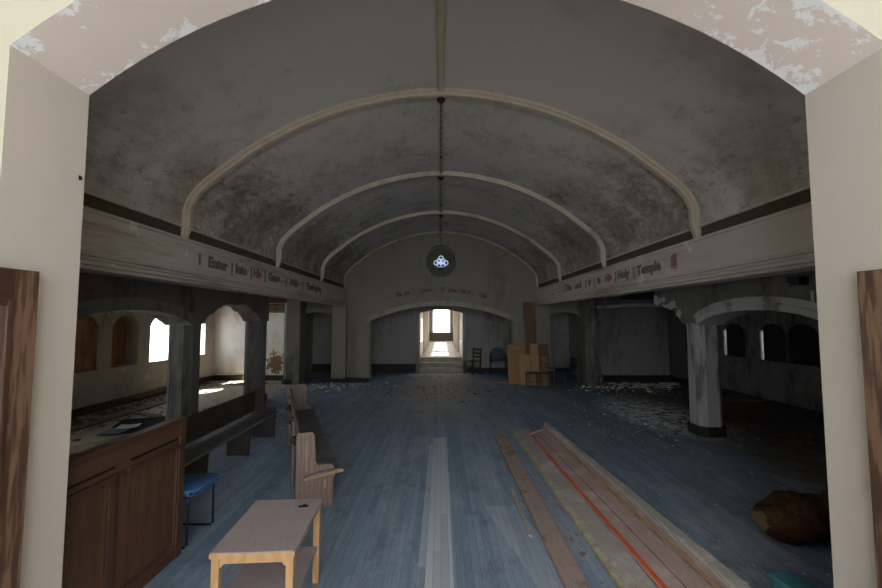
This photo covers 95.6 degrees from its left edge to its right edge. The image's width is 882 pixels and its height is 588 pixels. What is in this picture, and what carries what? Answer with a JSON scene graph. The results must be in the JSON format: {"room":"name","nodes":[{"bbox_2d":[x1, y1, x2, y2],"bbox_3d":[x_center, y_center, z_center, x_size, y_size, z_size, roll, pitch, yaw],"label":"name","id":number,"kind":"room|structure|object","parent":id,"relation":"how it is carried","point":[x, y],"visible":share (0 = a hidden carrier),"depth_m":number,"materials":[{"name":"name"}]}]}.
{"room":"abandoned church interior","nodes":[
{"label":"abandoned church interior","id":0,"kind":"room"},
{"bbox_2d":[72,311,213,408],"bbox_3d":[-7.260,1.060,7.498,0.320,2.620,10.700,0,-4,0],"label":"wall","id":1,"kind":"structure","parent":0,"point":[104,385],"depth_m":9.33,"materials":[{"name":"paint"}]},
{"bbox_2d":[74,316,100,374],"bbox_3d":[-7.250,0.990,7.944,0.340,1.185,0.840,0,-4,0],"label":"window","id":2,"kind":"structure","parent":1,"relation":"in","point":[85,357],"depth_m":8.06,"materials":[{"name":"brown wood"}]},
{"bbox_2d":[109,317,138,369],"bbox_3d":[-7.250,1.057,9.012,0.340,1.185,0.820,0,-4,0],"label":"window","id":3,"kind":"structure","parent":1,"relation":"in","point":[119,327],"depth_m":9.18,"materials":[{"name":"brown wood"}]},
{"bbox_2d":[71,375,212,418],"bbox_3d":[-7.080,2.276,7.247,0.040,0.160,10.350,0,-4,0],"label":"baseboard","id":4,"kind":"structure","parent":1,"relation":"attached to","point":[101,406],"depth_m":8.81,"materials":[{"name":"brown wood"}]},
{"bbox_2d":[148,359,167,363],"bbox_3d":[-7.250,1.701,10.124,0.340,0.038,0.840,0,-4,0],"label":"windowsill","id":5,"kind":"structure","parent":1,"relation":"in","point":[155,360],"depth_m":10.11,"materials":[{"name":"white paint"}]},
{"bbox_2d":[78,272,306,383],"bbox_3d":[-4.330,1.041,7.199,0.400,2.620,10.100,0,-4,0],"label":"wall","id":6,"kind":"structure","parent":0,"point":[201,302],"depth_m":6.93,"materials":[{"name":"paint"}]},
{"bbox_2d":[77,297,194,324],"bbox_3d":[-4.115,0.244,5.435,0.030,0.390,2.479,0,-4,0],"label":"trim","id":7,"kind":"structure","parent":6,"relation":"attached to","point":[93,306],"depth_m":5.29,"materials":[{"name":"grey paint"}]},
{"bbox_2d":[79,205,347,304],"bbox_3d":[-3.033,-0.209,7.277,0.335,0.495,10.100,0,-4,0],"label":"wall","id":8,"kind":"structure","parent":0,"point":[111,245],"depth_m":4.41,"materials":[{"name":"paint"}]},
{"bbox_2d":[83,189,344,287],"bbox_3d":[-3.087,-0.523,7.297,0.225,0.155,10.100,0,-4,0],"label":"trim","id":9,"kind":"structure","parent":8,"relation":"on","point":[90,201],"depth_m":4.43,"materials":[{"name":"brown wood"}]},
{"bbox_2d":[212,303,286,374],"bbox_3d":[-6.010,1.379,12.614,2.820,2.620,0.250,0,-4,0],"label":"wall","id":10,"kind":"structure","parent":0,"point":[229,327],"depth_m":12.48,"materials":[{"name":"beige paint"}]},
{"bbox_2d":[212,375,282,380],"bbox_3d":[-5.870,2.598,12.387,2.380,0.160,0.050,0,-4,0],"label":"baseboard","id":11,"kind":"structure","parent":10,"relation":"attached to","point":[215,377],"depth_m":12.36,"materials":[{"name":"brown wood"}]},
{"bbox_2d":[269,304,284,312],"bbox_3d":[-5.460,0.447,12.519,1.680,0.270,0.045,0,-4,0],"label":"trim","id":12,"kind":"structure","parent":10,"relation":"attached to","point":[270,305],"depth_m":12.49,"materials":[{"name":"wood"}]},
{"bbox_2d":[305,313,313,374],"bbox_3d":[-4.700,1.379,13.641,0.200,2.750,2.100,0,-4,0],"label":"wall","id":13,"kind":"structure","parent":0,"point":[309,318],"depth_m":13.99,"materials":[{"name":"paint"}]},
{"bbox_2d":[420,313,422,361],"bbox_3d":[-0.890,1.895,20.697,0.220,2.600,12.050,0,-4,0],"label":"wall","id":14,"kind":"structure","parent":0,"point":[421,314],"depth_m":16.86,"materials":[{"name":"paint"}]},
{"bbox_2d":[0,0,881,587],"bbox_3d":[0.000,-0.575,2.030,15.000,5.200,0.420,0,-4,0],"label":"wall","id":15,"kind":"structure","parent":0,"point":[55,54],"depth_m":2.05,"materials":[{"name":"paint"}]},
{"bbox_2d":[0,267,39,587],"bbox_3d":[-1.969,0.913,1.381,0.052,2.110,1.000,0,-4,0],"label":"door leaf","id":16,"kind":"structure","parent":15,"relation":"in","point":[19,288],"depth_m":1.83,"materials":[{"name":"brown wood"}]},
{"bbox_2d":[857,269,881,587],"bbox_3d":[2.039,0.913,1.381,0.052,2.110,1.000,0,-4,0],"label":"door leaf","id":17,"kind":"structure","parent":15,"relation":"in","point":[869,282],"depth_m":1.86,"materials":[{"name":"brown wood"}]},
{"bbox_2d":[313,306,568,367],"bbox_3d":[0.000,1.435,14.539,9.600,2.750,0.300,0,-4,0],"label":"wall","id":18,"kind":"structure","parent":0,"point":[394,334],"depth_m":14.38,"materials":[{"name":"paint"}]},
{"bbox_2d":[312,364,567,371],"bbox_3d":[0.000,2.647,14.298,9.200,0.300,0.030,0,-4,0],"label":"baseboard","id":19,"kind":"structure","parent":18,"relation":"attached to","point":[315,367],"depth_m":14.28,"materials":[{"name":"black wood"}]},
{"bbox_2d":[416,313,466,371],"bbox_3d":[0.010,1.748,14.344,1.820,2.100,0.050,0,-4,0],"label":"trim","id":20,"kind":"structure","parent":18,"relation":"attached to","point":[417,314],"depth_m":14.32,"materials":[{"name":"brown wood"}]},
{"bbox_2d":[429,310,452,340],"bbox_3d":[0.000,2.264,26.611,2.000,2.600,0.200,0,-4,0],"label":"wall","id":21,"kind":"structure","parent":0,"point":[431,311],"depth_m":26.53,"materials":[{"name":"paint"}]},
{"bbox_2d":[430,333,452,340],"bbox_3d":[0.015,2.824,26.425,1.530,0.540,0.100,0,-4,0],"label":"trim","id":22,"kind":"structure","parent":21,"relation":"attached to","point":[433,336],"depth_m":26.38,"materials":[{"name":"brown wood"}]},
{"bbox_2d":[420,341,462,371],"bbox_3d":[0.010,2.946,20.356,1.550,0.460,12.200,0,-4,0],"label":"floor","id":23,"kind":"structure","parent":0,"point":[439,356],"depth_m":15.04,"materials":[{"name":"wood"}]},
{"bbox_2d":[423,312,424,351],"bbox_3d":[-0.745,1.517,17.540,0.090,2.040,0.280,0,-4,0],"label":"pillar","id":24,"kind":"structure","parent":23,"relation":"on","point":[423,312],"depth_m":17.39,"materials":[{"name":"paint"}]},
{"bbox_2d":[425,311,426,347],"bbox_3d":[-0.745,1.667,19.935,0.090,2.040,0.280,0,-4,0],"label":"pillar","id":25,"kind":"structure","parent":23,"relation":"on","point":[426,311],"depth_m":19.79,"materials":[{"name":"paint"}]},
{"bbox_2d":[427,311,428,344],"bbox_3d":[-0.745,1.817,22.330,0.090,2.040,0.280,0,-4,0],"label":"pillar","id":26,"kind":"structure","parent":23,"relation":"on","point":[427,311],"depth_m":22.32,"materials":[{"name":"paint"}]},
{"bbox_2d":[453,311,454,344],"bbox_3d":[0.745,1.817,22.330,0.090,2.040,0.280,0,-4,0],"label":"pillar","id":27,"kind":"structure","parent":23,"relation":"on","point":[453,311],"depth_m":22.32,"materials":[{"name":"paint"}]},
{"bbox_2d":[455,311,456,347],"bbox_3d":[0.745,1.667,19.935,0.090,2.040,0.280,0,-4,0],"label":"pillar","id":28,"kind":"structure","parent":23,"relation":"on","point":[455,311],"depth_m":19.79,"materials":[{"name":"paint"}]},
{"bbox_2d":[457,312,458,351],"bbox_3d":[0.745,1.517,17.540,0.090,2.040,0.280,0,-4,0],"label":"pillar","id":29,"kind":"structure","parent":23,"relation":"on","point":[457,312],"depth_m":17.39,"materials":[{"name":"paint"}]},
{"bbox_2d":[307,233,579,380],"bbox_3d":[0.000,0.129,12.489,9.200,5.100,0.356,0,-4,0],"label":"wall","id":30,"kind":"structure","parent":0,"point":[397,274],"depth_m":12.35,"materials":[{"name":"paint"}]},
{"bbox_2d":[306,308,331,315],"bbox_3d":[-3.795,0.561,12.264,1.106,0.250,0.050,0,-4,0],"label":"trim","id":31,"kind":"structure","parent":30,"relation":"attached to","point":[327,311],"depth_m":12.25,"materials":[{"name":"paint"}]},
{"bbox_2d":[331,305,369,378],"bbox_3d":[-2.740,1.500,12.140,1.120,2.320,0.180,0,-4,0],"label":"trim","id":32,"kind":"structure","parent":30,"relation":"attached to","point":[339,312],"depth_m":12.10,"materials":[{"name":"paint"}]},
{"bbox_2d":[436,0,445,232],"bbox_3d":[0.000,-2.228,7.403,0.084,0.050,10.100,0,-4,0],"label":"trim","id":33,"kind":"structure","parent":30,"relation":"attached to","point":[440,4],"depth_m":4.29,"materials":[{"name":"paint"}]},
{"bbox_2d":[426,246,455,278],"bbox_3d":[0.000,-0.987,12.581,1.120,1.120,0.070,0,-4,0],"label":"window","id":34,"kind":"structure","parent":30,"relation":"in","point":[440,261],"depth_m":12.58,"materials":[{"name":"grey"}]},
{"bbox_2d":[434,256,447,266],"bbox_3d":[0.000,-1.022,12.578,0.470,0.380,0.020,0,-4,0],"label":"light","id":35,"kind":"object","parent":34,"relation":"attached to","point":[439,261],"depth_m":12.57,"materials":[{"name":"white glass"}]},
{"bbox_2d":[344,231,537,287],"bbox_3d":[0.000,-1.043,12.329,5.980,1.820,0.096,0,-4,0],"label":"trim","id":36,"kind":"structure","parent":30,"relation":"attached to","point":[375,250],"depth_m":12.32,"materials":[{"name":"paint"}]},
{"bbox_2d":[330,378,551,382],"bbox_3d":[0.000,2.597,12.062,6.640,0.120,0.200,0,-4,0],"label":"baseboard","id":37,"kind":"structure","parent":30,"relation":"attached to","point":[346,380],"depth_m":11.96,"materials":[{"name":"black wood"}]},
{"bbox_2d":[364,301,518,321],"bbox_3d":[0.020,0.553,12.264,4.760,0.675,0.050,0,-4,0],"label":"trim","id":38,"kind":"structure","parent":30,"relation":"attached to","point":[430,303],"depth_m":12.25,"materials":[{"name":"paint"}]},
{"bbox_2d":[513,305,550,377],"bbox_3d":[2.760,1.500,12.140,1.080,2.320,0.180,0,-4,0],"label":"pillar","id":39,"kind":"structure","parent":30,"relation":"attached to","point":[542,312],"depth_m":12.10,"materials":[{"name":"paint"}]},
{"bbox_2d":[550,308,578,314],"bbox_3d":[3.775,0.561,12.264,1.106,0.250,0.050,0,-4,0],"label":"trim","id":40,"kind":"structure","parent":30,"relation":"attached to","point":[574,311],"depth_m":12.25,"materials":[{"name":"paint"}]},
{"bbox_2d":[84,0,809,283],"bbox_3d":[0.000,-1.492,7.383,6.220,1.780,10.250,0,-4,0],"label":"ceiling","id":41,"kind":"structure","parent":0,"point":[729,128],"depth_m":4.18,"materials":[{"name":"paint"}]},
{"bbox_2d":[437,97,444,158],"bbox_3d":[0.000,-1.841,4.694,0.100,0.920,0.100,0,-4,0],"label":"pendant","id":42,"kind":"object","parent":41,"relation":"hanging from","point":[440,100],"visible":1,"depth_m":4.69,"materials":[{"name":"metal"}]},
{"bbox_2d":[438,177,443,206],"bbox_3d":[0.000,-1.806,7.327,0.120,0.660,0.120,0,-4,0],"label":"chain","id":43,"kind":"object","parent":41,"relation":"hanging from","point":[439,178],"visible":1,"depth_m":7.32,"materials":[{"name":"metal"}]},
{"bbox_2d":[69,372,833,587],"bbox_3d":[0.000,2.455,7.862,15.200,0.120,13.000,0,-4,0],"label":"floor","id":44,"kind":"structure","parent":0,"point":[375,532],"depth_m":4.80,"materials":[{"name":"blue wood"}]},
{"bbox_2d":[69,434,128,454],"bbox_3d":[-5.100,2.258,6.021,0.420,0.028,1.000,-2,-4,29],"label":"cardboard sheet","id":45,"kind":"object","parent":44,"relation":"on","point":[80,448],"visible":0.34,"depth_m":5.92,"materials":[{"name":"brown cardboard"}]},
{"bbox_2d":[70,400,165,432],"bbox_3d":[-6.300,2.374,7.767,0.200,0.030,3.400,0,-4,0],"label":"board","id":46,"kind":"object","parent":44,"relation":"on","point":[112,417],"visible":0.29,"depth_m":7.69,"materials":[{"name":"wood"}]},
{"bbox_2d":[61,416,186,587],"bbox_3d":[-2.136,1.525,2.722,0.097,1.095,1.124,0,-4,0],"label":"wooden counter","id":47,"kind":"object","parent":44,"relation":"on","point":[124,516],"visible":0.79,"depth_m":2.69,"materials":[{"name":"brown wood"}]},
{"bbox_2d":[100,416,164,434],"bbox_3d":[-5.350,2.326,7.119,0.800,0.028,1.100,2,-4,-23],"label":"plastic sheet","id":48,"kind":"object","parent":44,"relation":"on","point":[146,422],"visible":0.63,"depth_m":7.28,"materials":[{"name":"black plastic"}]},
{"bbox_2d":[96,428,130,434],"bbox_3d":[-5.440,2.285,6.670,0.340,0.014,0.360,1,-4,-11],"label":"sheet","id":49,"kind":"object","parent":48,"relation":"on","point":[110,430],"visible":0.91,"depth_m":6.64,"materials":[{"name":"blue plastic"}]},
{"bbox_2d":[114,423,141,428],"bbox_3d":[-5.360,2.269,6.852,0.302,0.028,0.262,1,-4,-17],"label":"paper sheet","id":50,"kind":"object","parent":49,"relation":"on","point":[122,426],"visible":1,"depth_m":6.87,"materials":[{"name":"white paper"}]},
{"bbox_2d":[133,411,162,416],"bbox_3d":[-5.900,2.392,7.966,1.000,0.020,0.140,-2,-4,27],"label":"board","id":51,"kind":"object","parent":44,"relation":"on","point":[137,412],"visible":0.64,"depth_m":7.89,"materials":[{"name":"wood"}]},
{"bbox_2d":[165,323,200,420],"bbox_3d":[-4.330,1.407,6.725,0.480,1.830,0.480,0,-4,0],"label":"pillar","id":52,"kind":"structure","parent":44,"relation":"on","point":[184,345],"depth_m":6.57,"materials":[{"name":"paint"}]},
{"bbox_2d":[181,473,219,548],"bbox_3d":[-2.285,1.726,3.519,0.490,0.787,0.400,0,-4,0],"label":"chair","id":53,"kind":"object","parent":44,"relation":"on","point":[194,483],"visible":0.33,"depth_m":3.53,"materials":[{"name":"blue fabric"}]},
{"bbox_2d":[184,389,278,472],"bbox_3d":[-2.833,1.835,4.995,0.435,0.760,3.000,0,-4,0],"label":"pew","id":54,"kind":"object","parent":44,"relation":"on","point":[237,435],"visible":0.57,"depth_m":5.56,"materials":[{"name":"brown wood"}]},
{"bbox_2d":[243,321,266,400],"bbox_3d":[-4.330,1.554,9.321,0.480,1.860,0.480,0,-4,0],"label":"pillar","id":55,"kind":"structure","parent":44,"relation":"on","point":[255,331],"depth_m":9.16,"materials":[{"name":"paint"}]},
{"bbox_2d":[209,499,321,587],"bbox_3d":[-1.095,1.778,2.592,0.475,0.575,0.675,0,-4,-3],"label":"coffee table","id":56,"kind":"object","parent":44,"relation":"on","point":[268,538],"visible":1,"depth_m":2.52,"materials":[{"name":"laminate"}]},
{"bbox_2d":[228,546,316,587],"bbox_3d":[-1.095,1.818,2.594,0.435,0.025,0.575,0,-4,-3],"label":"shelf","id":57,"kind":"object","parent":56,"relation":"attached to","point":[267,574],"depth_m":2.58,"materials":[{"name":"laminate"}]},
{"bbox_2d":[281,304,291,384],"bbox_3d":[-4.450,1.470,11.902,0.450,2.350,0.450,0,-4,0],"label":"pillar","id":58,"kind":"structure","parent":44,"relation":"on","point":[284,381],"depth_m":11.74,"materials":[{"name":"paint"}]},
{"bbox_2d":[286,384,343,507],"bbox_3d":[-1.835,1.854,5.452,0.520,0.780,3.135,1,-4,-22],"label":"pew","id":59,"kind":"object","parent":44,"relation":"on","point":[316,465],"visible":0.97,"depth_m":4.08,"materials":[{"name":"brown wood"}]},
{"bbox_2d":[70,374,826,500],"bbox_3d":[-0.079,2.425,8.611,14.425,0.034,10.999,0,-4,-3],"label":"rubble","id":60,"kind":"object","parent":44,"relation":"on","point":[73,420],"visible":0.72,"depth_m":8.80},
{"bbox_2d":[464,348,481,374],"bbox_3d":[1.106,2.334,13.936,0.455,0.881,0.440,3,-5,-38],"label":"chair","id":61,"kind":"object","parent":44,"relation":"on","point":[472,360],"visible":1,"depth_m":13.93,"materials":[{"name":"brown wood"}]},
{"bbox_2d":[490,347,507,374],"bbox_3d":[2.000,2.324,13.940,0.586,0.899,0.455,0,-4,0],"label":"armchair","id":62,"kind":"object","parent":44,"relation":"on","point":[497,354],"visible":1,"depth_m":14.14,"materials":[{"name":"blue fabric"}]},
{"bbox_2d":[507,345,525,383],"bbox_3d":[2.300,2.078,11.839,0.640,1.130,0.228,0,-4,0],"label":"plywood sheet","id":63,"kind":"object","parent":44,"relation":"on","point":[513,351],"visible":0.64,"depth_m":11.85,"materials":[{"name":"brown wood"}]},
{"bbox_2d":[510,488,532,537],"bbox_3d":[0.782,2.140,3.965,0.035,0.022,0.979,0,-4,0],"label":"offcut","id":64,"kind":"object","parent":44,"relation":"on","point":[518,506],"visible":1,"depth_m":3.85,"materials":[{"name":"grey wood"}]},
{"bbox_2d":[519,355,531,384],"bbox_3d":[2.440,2.197,11.586,0.320,0.860,0.198,0,-4,0],"label":"leaning board","id":65,"kind":"object","parent":44,"relation":"on","point":[524,360],"visible":0.93,"depth_m":11.59,"materials":[{"name":"brown wood"}]},
{"bbox_2d":[220,378,833,585],"bbox_3d":[-0.114,2.401,8.391,12.706,0.055,10.542,-1,-4,14],"label":"chips","id":66,"kind":"object","parent":44,"relation":"on","point":[662,384],"visible":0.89,"depth_m":10.96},
{"bbox_2d":[523,302,535,380],"bbox_3d":[2.665,1.439,11.809,0.390,2.400,0.288,0,-4,0],"label":"leaning board","id":67,"kind":"object","parent":44,"relation":"on","point":[530,338],"visible":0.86,"depth_m":11.88,"materials":[{"name":"brown wood"}]},
{"bbox_2d":[525,372,540,388],"bbox_3d":[2.560,2.389,11.123,0.348,0.421,0.328,0,-4,-3],"label":"stool","id":68,"kind":"object","parent":44,"relation":"on","point":[529,373],"visible":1,"depth_m":10.98,"materials":[{"name":"brown wood"}]},
{"bbox_2d":[530,344,539,384],"bbox_3d":[2.730,2.039,11.617,0.260,1.180,0.158,0,-4,0],"label":"leaning board","id":69,"kind":"object","parent":44,"relation":"on","point":[534,354],"visible":0.86,"depth_m":11.62,"materials":[{"name":"brown wood"}]},
{"bbox_2d":[494,434,589,587],"bbox_3d":[0.953,2.160,4.378,0.195,0.035,4.309,0,-4,0],"label":"plank","id":70,"kind":"object","parent":44,"relation":"on","point":[568,570],"visible":1,"depth_m":3.65,"materials":[{"name":"brown wood"}]},
{"bbox_2d":[538,344,549,383],"bbox_3d":[2.900,2.074,11.855,0.600,1.140,0.198,0,-4,0],"label":"plywood sheet","id":71,"kind":"object","parent":44,"relation":"on","point":[542,348],"visible":0.36,"depth_m":11.91,"materials":[{"name":"brown wood"}]},
{"bbox_2d":[541,357,547,384],"bbox_3d":[2.980,2.225,11.560,0.160,0.800,0.148,0,-4,0],"label":"leaning board","id":72,"kind":"object","parent":44,"relation":"on","point":[542,358],"visible":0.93,"depth_m":11.55,"materials":[{"name":"brown wood"}]},
{"bbox_2d":[540,360,554,388],"bbox_3d":[2.978,2.214,11.177,0.387,0.776,0.400,-1,-4,14],"label":"wooden chair","id":73,"kind":"object","parent":44,"relation":"on","point":[553,370],"visible":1,"depth_m":11.04,"materials":[{"name":"brown wood"}]},
{"bbox_2d":[524,462,608,587],"bbox_3d":[1.110,2.134,3.788,0.321,0.014,3.552,0,-4,0],"label":"wood splinters","id":74,"kind":"object","parent":44,"relation":"on","point":[575,534],"visible":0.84,"depth_m":3.71,"materials":[{"name":"brown wood"}]},
{"bbox_2d":[556,357,578,388],"bbox_3d":[3.505,2.185,11.136,0.510,0.834,0.464,1,-4,-10],"label":"shell chair","id":75,"kind":"object","parent":44,"relation":"on","point":[572,366],"visible":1,"depth_m":11.21,"materials":[{"name":"blue plastic"}]},
{"bbox_2d":[512,429,656,587],"bbox_3d":[1.347,2.163,4.497,0.281,0.042,4.549,0,-4,0],"label":"plank","id":76,"kind":"object","parent":44,"relation":"on","point":[622,569],"visible":0.96,"depth_m":3.58,"materials":[{"name":"beige wood"}]},
{"bbox_2d":[585,299,603,385],"bbox_3d":[4.451,1.378,11.630,0.502,2.500,0.466,-1,-4,22],"label":"pillar","id":77,"kind":"structure","parent":44,"relation":"on","point":[594,376],"depth_m":11.51,"materials":[{"name":"paint"}]},
{"bbox_2d":[528,428,711,587],"bbox_3d":[1.620,2.139,4.444,0.358,0.085,4.453,0,-4,-2],"label":"plank","id":78,"kind":"object","parent":44,"relation":"on","point":[663,566],"visible":1,"depth_m":3.55,"materials":[{"name":"brown wood"}]},
{"bbox_2d":[542,422,751,587],"bbox_3d":[1.856,2.116,4.525,0.181,0.140,4.612,0,-4,-3],"label":"board","id":79,"kind":"object","parent":44,"relation":"on","point":[712,571],"visible":0.87,"depth_m":3.45,"materials":[{"name":"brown wood"}]},
{"bbox_2d":[686,323,726,436],"bbox_3d":[4.430,1.407,6.725,0.480,1.830,0.480,0,-4,0],"label":"pillar","id":80,"kind":"structure","parent":44,"relation":"on","point":[703,345],"depth_m":6.56,"materials":[{"name":"paint"}]},
{"bbox_2d":[722,395,769,422],"bbox_3d":[5.480,2.158,7.515,1.060,0.430,0.470,0,-4,0],"label":"storage bench","id":81,"kind":"object","parent":44,"relation":"on","point":[751,407],"visible":0.56,"depth_m":7.32,"materials":[{"name":"brown wood"}]},
{"bbox_2d":[751,489,830,545],"bbox_3d":[3.297,1.904,3.469,1.004,0.431,0.569,0,-4,3],"label":"sack","id":82,"kind":"object","parent":44,"relation":"on","point":[790,517],"visible":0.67,"depth_m":3.38,"materials":[{"name":"brown fabric"}]},
{"bbox_2d":[768,571,816,587],"bbox_3d":[2.219,1.926,2.450,0.176,0.262,0.300,0,-4,-6],"label":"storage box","id":83,"kind":"object","parent":44,"relation":"on","point":[783,579],"visible":1,"depth_m":2.52,"materials":[{"name":"teal plastic"}]},
{"bbox_2d":[459,312,462,366],"bbox_3d":[0.900,1.895,20.697,0.200,2.600,12.050,0,-4,0],"label":"wall","id":84,"kind":"structure","parent":0,"point":[460,314],"depth_m":17.13,"materials":[{"name":"paint"}]},
{"bbox_2d":[568,313,576,374],"bbox_3d":[4.700,1.379,13.641,0.200,2.750,2.100,0,-4,0],"label":"wall","id":85,"kind":"structure","parent":0,"point":[572,318],"depth_m":13.99,"materials":[{"name":"paint"}]},
{"bbox_2d":[598,297,669,374],"bbox_3d":[6.010,1.379,12.614,2.820,2.620,0.250,0,-4,0],"label":"wall","id":86,"kind":"structure","parent":0,"point":[633,340],"depth_m":12.49,"materials":[{"name":"grey paint"}]},
{"bbox_2d":[603,375,669,380],"bbox_3d":[5.870,2.598,12.387,2.380,0.160,0.050,0,-4,0],"label":"baseboard","id":87,"kind":"structure","parent":86,"relation":"attached to","point":[606,377],"depth_m":12.36,"materials":[{"name":"black wood"}]},
{"bbox_2d":[534,202,814,304],"bbox_3d":[3.033,-0.209,7.277,0.335,0.495,10.100,0,-4,0],"label":"beam","id":88,"kind":"structure","parent":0,"point":[781,242],"depth_m":4.28,"materials":[{"name":"paint"}]},
{"bbox_2d":[181,88,700,238],"bbox_3d":[0.000,-1.521,4.674,5.980,1.820,0.096,0,-4,0],"label":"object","id":89,"kind":"structure","parent":88,"relation":"attached to","point":[208,181],"depth_m":4.67,"materials":[{"name":"paint"}]},
{"bbox_2d":[276,171,605,266],"bbox_3d":[0.000,-1.357,7.299,5.980,1.820,0.096,0,-4,0],"label":"trim","id":90,"kind":"structure","parent":88,"relation":"attached to","point":[356,191],"depth_m":7.29,"materials":[{"name":"paint"}]},
{"bbox_2d":[320,211,561,280],"bbox_3d":[0.000,-1.191,9.964,5.980,1.820,0.096,0,-4,0],"label":"trim","id":91,"kind":"structure","parent":88,"relation":"attached to","point":[392,220],"depth_m":9.95,"materials":[{"name":"paint"}]},
{"bbox_2d":[537,185,810,287],"bbox_3d":[3.087,-0.523,7.297,0.225,0.155,10.100,0,-4,0],"label":"trim","id":92,"kind":"structure","parent":88,"relation":"on","point":[803,197],"depth_m":4.30,"materials":[{"name":"wood"}]},
{"bbox_2d":[578,270,816,383],"bbox_3d":[4.430,1.041,7.199,0.400,2.620,10.100,0,-4,0],"label":"wall","id":93,"kind":"structure","parent":0,"point":[689,300],"depth_m":6.28,"materials":[{"name":"paint"}]},
{"bbox_2d":[654,295,681,317],"bbox_3d":[4.230,0.223,7.490,0.034,0.463,0.902,0,-4,0],"label":"trim","id":94,"kind":"structure","parent":93,"relation":"attached to","point":[671,304],"depth_m":7.45,"materials":[{"name":"paint"}]},
{"bbox_2d":[693,296,817,324],"bbox_3d":[4.215,0.239,5.436,0.030,0.400,2.490,0,-4,0],"label":"trim","id":95,"kind":"structure","parent":93,"relation":"attached to","point":[803,307],"depth_m":5.25,"materials":[{"name":"paint"}]},
{"bbox_2d":[786,276,806,285],"bbox_3d":[4.168,-0.148,4.678,0.125,0.100,0.170,0,-4,0],"label":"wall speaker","id":96,"kind":"object","parent":93,"relation":"attached to","point":[800,280],"visible":1,"depth_m":4.62,"materials":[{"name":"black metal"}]},
{"bbox_2d":[810,291,814,301],"bbox_3d":[4.226,0.064,4.545,0.007,0.200,0.040,0,-4,0],"label":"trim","id":97,"kind":"structure","parent":93,"relation":"attached to","point":[812,292],"depth_m":4.54,"materials":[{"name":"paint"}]},
{"bbox_2d":[667,309,823,412],"bbox_3d":[7.260,1.060,7.498,0.320,2.620,10.700,0,-4,0],"label":"wall","id":98,"kind":"structure","parent":0,"point":[798,386],"depth_m":8.92,"materials":[{"name":"paint"}]},
{"bbox_2d":[597,303,662,308],"bbox_3d":[5.699,0.337,11.000,2.805,0.155,0.100,0,-4,0],"label":"beam","id":99,"kind":"structure","parent":98,"relation":"attached to","point":[648,304],"depth_m":10.96,"materials":[{"name":"paint"}]},
{"bbox_2d":[723,323,746,358],"bbox_3d":[7.250,1.125,9.699,0.340,0.835,0.760,0,-4,0],"label":"window","id":100,"kind":"structure","parent":98,"relation":"in","point":[735,337],"depth_m":9.71,"materials":[{"name":"glass"}]},
{"bbox_2d":[669,375,823,421],"bbox_3d":[7.080,2.276,7.247,0.040,0.160,10.350,0,-4,0],"label":"baseboard","id":101,"kind":"structure","parent":98,"relation":"attached to","point":[819,416],"depth_m":8.24,"materials":[{"name":"black wood"}]},
{"bbox_2d":[759,324,786,364],"bbox_3d":[7.250,1.054,8.566,0.340,0.835,0.730,0,-4,0],"label":"window","id":102,"kind":"structure","parent":98,"relation":"in","point":[774,337],"depth_m":8.57,"materials":[{"name":"paint"}]},
{"bbox_2d":[787,324,820,368],"bbox_3d":[7.250,1.009,7.852,0.340,0.835,0.760,0,-4,0],"label":"window","id":103,"kind":"structure","parent":98,"relation":"in","point":[804,339],"depth_m":7.87,"materials":[{"name":"paint"}]},
{"bbox_3d":[5.260,-0.306,7.534,4.320,0.150,10.600,0,-4,0],"label":"ceiling","id":104,"kind":"structure","parent":0,"visible":0},
{"bbox_2d":[620,291,654,299],"bbox_3d":[5.700,0.014,9.518,2.800,0.240,0.200,0,-4,0],"label":"beam","id":105,"kind":"structure","parent":104,"relation":"attached to","point":[647,295],"depth_m":9.42,"materials":[{"name":"black wood"}]},
{"bbox_3d":[-5.260,-0.306,7.534,4.320,0.150,10.600,0,-4,0],"label":"ceiling","id":106,"kind":"structure","parent":0,"visible":0},
{"bbox_2d":[269,297,286,302],"bbox_3d":[-5.190,0.181,12.438,3.780,0.190,0.150,0,-4,0],"label":"beam","id":107,"kind":"structure","parent":106,"relation":"attached to","point":[271,299],"depth_m":12.36,"materials":[{"name":"grey wood"}]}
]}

